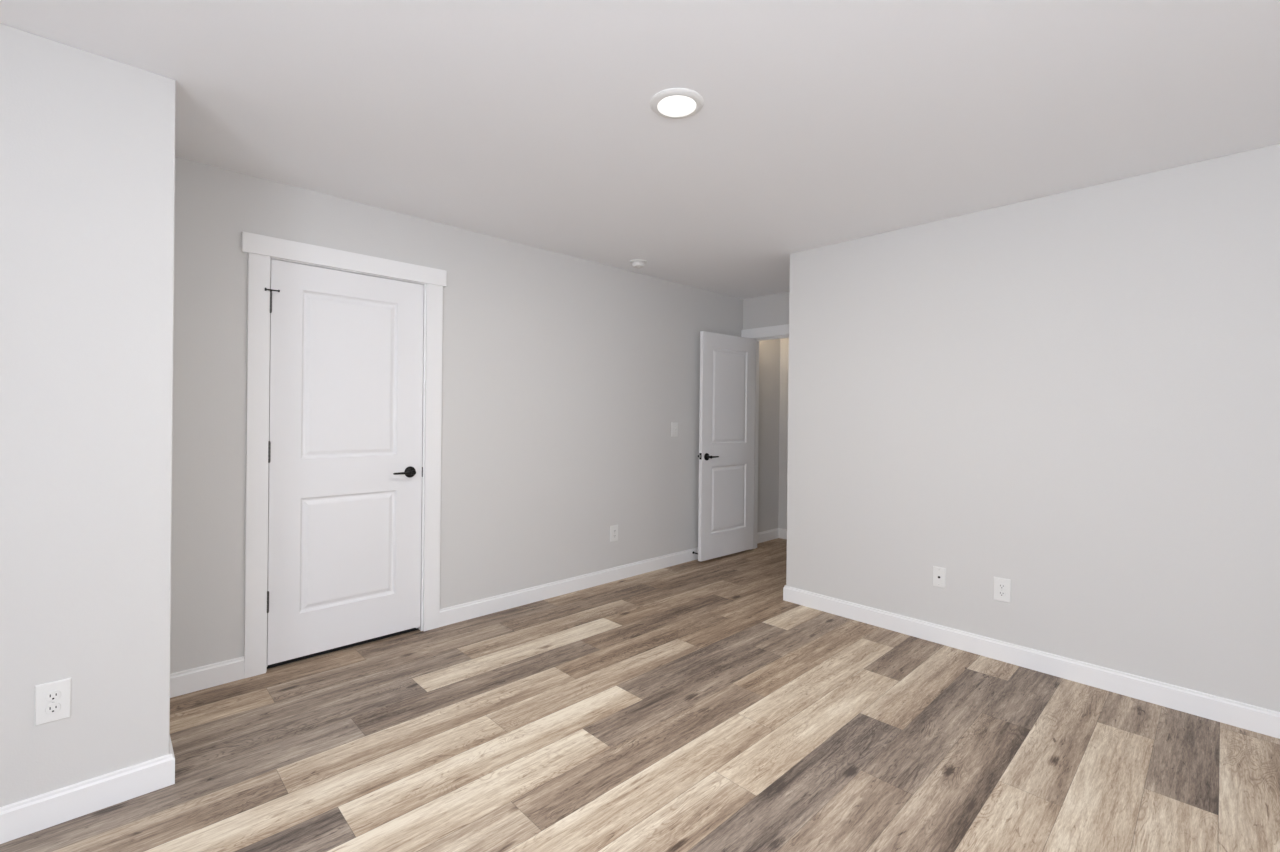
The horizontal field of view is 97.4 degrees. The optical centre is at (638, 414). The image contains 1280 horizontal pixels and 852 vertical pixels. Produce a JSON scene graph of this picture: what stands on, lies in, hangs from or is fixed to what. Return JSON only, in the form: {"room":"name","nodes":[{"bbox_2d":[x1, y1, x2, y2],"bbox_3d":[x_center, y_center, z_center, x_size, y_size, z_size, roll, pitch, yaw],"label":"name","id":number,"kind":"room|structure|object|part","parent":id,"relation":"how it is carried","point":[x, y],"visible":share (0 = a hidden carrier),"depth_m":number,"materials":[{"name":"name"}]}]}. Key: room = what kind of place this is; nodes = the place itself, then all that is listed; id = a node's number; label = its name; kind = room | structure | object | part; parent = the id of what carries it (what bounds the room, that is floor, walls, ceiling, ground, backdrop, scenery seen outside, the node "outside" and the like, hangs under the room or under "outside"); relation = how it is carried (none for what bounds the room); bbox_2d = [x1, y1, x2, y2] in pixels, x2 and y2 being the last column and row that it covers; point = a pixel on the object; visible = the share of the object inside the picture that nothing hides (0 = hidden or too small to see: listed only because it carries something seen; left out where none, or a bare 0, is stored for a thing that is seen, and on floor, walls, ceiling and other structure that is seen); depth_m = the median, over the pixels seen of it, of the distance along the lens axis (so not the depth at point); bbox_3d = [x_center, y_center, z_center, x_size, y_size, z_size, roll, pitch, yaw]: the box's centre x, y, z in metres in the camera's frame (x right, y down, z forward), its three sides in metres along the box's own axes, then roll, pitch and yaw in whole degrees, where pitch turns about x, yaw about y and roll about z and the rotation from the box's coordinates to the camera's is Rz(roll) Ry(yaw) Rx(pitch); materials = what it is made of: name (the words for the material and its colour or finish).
{"room":"empty bedroom","nodes":[
{"label":"empty bedroom","id":0,"kind":"room"},
{"bbox_2d":[0,23,175,806],"bbox_3d":[-2.263,0.052,1.407,1.683,2.440,0.115,1,0,-44],"label":"wall","id":1,"kind":"structure","parent":0,"point":[87,139],"depth_m":1.79,"materials":[{"name":"white paint"}]},
{"bbox_2d":[34,678,70,725],"bbox_3d":[-1.824,0.893,1.750,0.079,0.124,0.010,1,0,-44],"label":"wall outlet","id":2,"kind":"object","parent":1,"relation":"attached to","point":[52,699],"visible":1,"depth_m":1.75,"materials":[{"name":"white plastic"}]},
{"bbox_2d":[45,703,60,713],"bbox_3d":[-1.822,0.913,1.748,0.034,0.028,0.003,1,0,-44],"label":"receptacle","id":3,"kind":"object","parent":2,"relation":"attached to","point":[50,708],"depth_m":1.75,"materials":[{"name":"white plastic"}]},
{"bbox_2d":[45,690,60,701],"bbox_3d":[-1.822,0.874,1.748,0.034,0.028,0.003,1,0,-44],"label":"receptacle","id":4,"kind":"object","parent":2,"relation":"attached to","point":[50,695],"depth_m":1.75,"materials":[{"name":"white plastic"}]},
{"bbox_2d":[0,656,243,843],"bbox_3d":[-2.376,1.219,1.751,2.014,0.104,0.779,1,0,-44],"label":"baseboard","id":5,"kind":"structure","parent":1,"relation":"attached to","point":[21,818],"depth_m":1.83,"materials":[{"name":"white paint"}]},
{"bbox_2d":[170,157,779,673],"bbox_3d":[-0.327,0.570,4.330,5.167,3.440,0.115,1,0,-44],"label":"wall","id":6,"kind":"structure","parent":0,"point":[565,378],"depth_m":3.68,"materials":[{"name":"white paint"}]},
{"bbox_2d":[244,253,269,678],"bbox_3d":[-1.871,0.245,2.753,0.089,2.060,0.018,1,0,-44],"label":"trim","id":7,"kind":"structure","parent":6,"relation":"attached to","point":[258,305],"depth_m":2.75,"materials":[{"name":"white paint"}]},
{"bbox_2d":[267,628,418,668],"bbox_3d":[-1.622,1.274,3.115,0.775,0.007,0.084,1,0,-44],"label":"threshold","id":8,"kind":"object","parent":6,"relation":"attached to","point":[412,629],"depth_m":3.06,"materials":[{"name":"black rubber"}]},
{"bbox_2d":[265,259,423,664],"bbox_3d":[-1.565,0.238,3.047,0.805,2.024,0.096,1,0,-44],"label":"door","id":9,"kind":"structure","parent":6,"relation":"in","point":[346,382],"depth_m":3.03,"materials":[{"name":"white paint"}]},
{"bbox_3d":[-1.345,0.333,3.207,0.108,0.016,0.013,1,0,-42],"label":"lever","id":10,"kind":"part","parent":9,"relation":"part of","materials":[{"name":"black metal"}]},
{"bbox_3d":[-1.317,0.333,3.261,0.065,0.065,0.061,1,0,-44],"label":"handle","id":11,"kind":"part","parent":9,"relation":"part of","materials":[{"name":"black metal"}]},
{"bbox_2d":[242,231,446,286],"bbox_3d":[-1.540,-0.830,3.055,1.021,0.096,0.024,1,0,-44],"label":"trim","id":12,"kind":"structure","parent":6,"relation":"attached to","point":[273,247],"depth_m":2.98,"materials":[{"name":"white paint"}]},
{"bbox_2d":[266,257,425,671],"bbox_3d":[-1.601,0.240,3.104,0.816,2.075,0.116,1,0,-44],"label":"trim","id":13,"kind":"structure","parent":6,"relation":"attached to","point":[424,302],"depth_m":3.33,"materials":[{"name":"white paint"}]},
{"bbox_2d":[423,283,442,630],"bbox_3d":[-1.234,0.252,3.364,0.096,2.060,0.018,1,0,-44],"label":"trim","id":14,"kind":"structure","parent":6,"relation":"attached to","point":[434,293],"depth_m":3.35,"materials":[{"name":"white paint"}]},
{"bbox_2d":[439,547,697,626],"bbox_3d":[-0.103,1.240,4.463,3.069,0.104,0.014,1,0,-44],"label":"baseboard","id":15,"kind":"structure","parent":6,"relation":"attached to","point":[473,609],"depth_m":3.99,"materials":[{"name":"white paint"}]},
{"bbox_2d":[610,525,617,541],"bbox_3d":[-0.191,0.922,4.378,0.079,0.124,0.010,1,0,-44],"label":"wall outlet","id":16,"kind":"object","parent":6,"relation":"attached to","point":[613,529],"visible":1,"depth_m":4.37,"materials":[{"name":"white plastic"}]},
{"bbox_2d":[671,422,677,436],"bbox_3d":[0.315,0.124,4.846,0.079,0.124,0.023,1,0,-44],"label":"light switch","id":17,"kind":"object","parent":6,"relation":"attached to","point":[674,425],"visible":1,"depth_m":4.85,"materials":[{"name":"white plastic"}]},
{"bbox_2d":[0,0,1279,298],"bbox_3d":[0.775,-1.188,2.515,7.815,0.100,5.804,1,0,-44],"label":"ceiling","id":18,"kind":"structure","parent":0,"point":[819,123],"depth_m":2.05,"materials":[{"name":"white paint"}]},
{"bbox_2d":[630,259,646,267],"bbox_3d":[-0.005,-1.123,4.197,0.128,0.046,0.128,1,0,-44],"label":"smoke detector","id":19,"kind":"object","parent":18,"relation":"attached to","point":[636,263],"visible":1,"depth_m":4.16,"materials":[{"name":"white plastic"}]},
{"bbox_2d":[650,88,703,118],"bbox_3d":[0.139,-1.135,2.062,0.196,0.017,0.196,1,0,-44],"label":"recessed light","id":20,"kind":"object","parent":18,"relation":"in","point":[672,103],"visible":1,"depth_m":2.04,"materials":[{"name":"white plastic"}]},
{"bbox_2d":[0,538,1279,851],"bbox_3d":[0.749,1.352,2.517,7.815,0.100,5.804,1,0,-44],"label":"floor","id":21,"kind":"structure","parent":0,"point":[691,706],"depth_m":2.17,"materials":[{"name":"plastic"}]},
{"bbox_2d":[743,292,788,329],"bbox_3d":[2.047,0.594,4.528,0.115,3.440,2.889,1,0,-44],"label":"wall","id":22,"kind":"structure","parent":0,"point":[769,310],"depth_m":5.33,"materials":[{"name":"white paint"}]},
{"bbox_2d":[698,331,755,560],"bbox_3d":[0.820,0.276,5.169,0.774,2.012,0.157,1,0,-42],"label":"door","id":23,"kind":"structure","parent":22,"relation":"in","point":[726,456],"depth_m":5.13,"materials":[{"name":"white paint"}]},
{"bbox_3d":[0.615,0.368,4.921,0.065,0.065,0.061,1,0,-42],"label":"handle","id":24,"kind":"part","parent":23,"relation":"part of","materials":[{"name":"black metal"}]},
{"bbox_2d":[741,324,788,338],"bbox_3d":[1.356,-0.784,5.162,0.024,0.094,0.994,1,0,-44],"label":"trim","id":25,"kind":"structure","parent":22,"relation":"attached to","point":[779,330],"depth_m":5.30,"materials":[{"name":"white paint"}]},
{"bbox_2d":[750,335,788,549],"bbox_3d":[1.394,0.279,5.212,0.117,2.056,0.796,1,0,-44],"label":"trim","id":26,"kind":"structure","parent":22,"relation":"attached to","point":[782,336],"depth_m":5.48,"materials":[{"name":"white paint"}]},
{"bbox_2d":[778,338,788,528],"bbox_3d":[2.540,0.099,4.996,0.115,2.440,2.889,1,0,-44],"label":"wall","id":27,"kind":"structure","parent":0,"point":[784,343],"depth_m":5.96,"materials":[{"name":"white paint"}]},
{"bbox_2d":[757,528,786,543],"bbox_3d":[2.285,1.265,4.763,0.559,0.104,2.889,1,0,-44],"label":"baseboard","id":28,"kind":"structure","parent":27,"relation":"attached to","point":[776,533],"depth_m":5.88,"materials":[{"name":"white paint"}]},
{"bbox_2d":[786,144,1279,711],"bbox_3d":[2.345,0.098,2.689,0.115,2.440,3.630,1,0,-44],"label":"wall","id":29,"kind":"structure","parent":0,"point":[1072,398],"depth_m":2.82,"materials":[{"name":"white paint"}]},
{"bbox_2d":[933,566,945,587],"bbox_3d":[1.726,0.933,3.232,0.014,0.114,0.070,1,0,-44],"label":"cable jack","id":30,"kind":"object","parent":29,"relation":"attached to","point":[939,573],"visible":1,"depth_m":3.23,"materials":[{"name":"white plastic"}]},
{"bbox_2d":[994,577,1010,602],"bbox_3d":[1.944,0.936,3.009,0.010,0.124,0.079,1,0,-44],"label":"wall outlet","id":31,"kind":"object","parent":29,"relation":"attached to","point":[1002,587],"visible":1,"depth_m":3.01,"materials":[{"name":"white plastic"}]},
{"bbox_2d":[998,591,1005,596],"bbox_3d":[1.941,0.956,3.007,0.003,0.028,0.034,1,0,-44],"label":"receptacle","id":32,"kind":"object","parent":31,"relation":"attached to","point":[1000,593],"depth_m":3.01,"materials":[{"name":"white plastic"}]},
{"bbox_2d":[998,583,1005,588],"bbox_3d":[1.942,0.916,3.007,0.003,0.028,0.034,1,0,-44],"label":"receptacle","id":33,"kind":"object","parent":31,"relation":"attached to","point":[1000,585],"depth_m":3.01,"materials":[{"name":"white plastic"}]},
{"bbox_2d":[783,585,1279,738],"bbox_3d":[2.665,1.269,3.017,1.076,0.104,3.644,1,0,-44],"label":"baseboard","id":34,"kind":"structure","parent":29,"relation":"attached to","point":[1253,718],"depth_m":2.81,"materials":[{"name":"white paint"}]}
]}

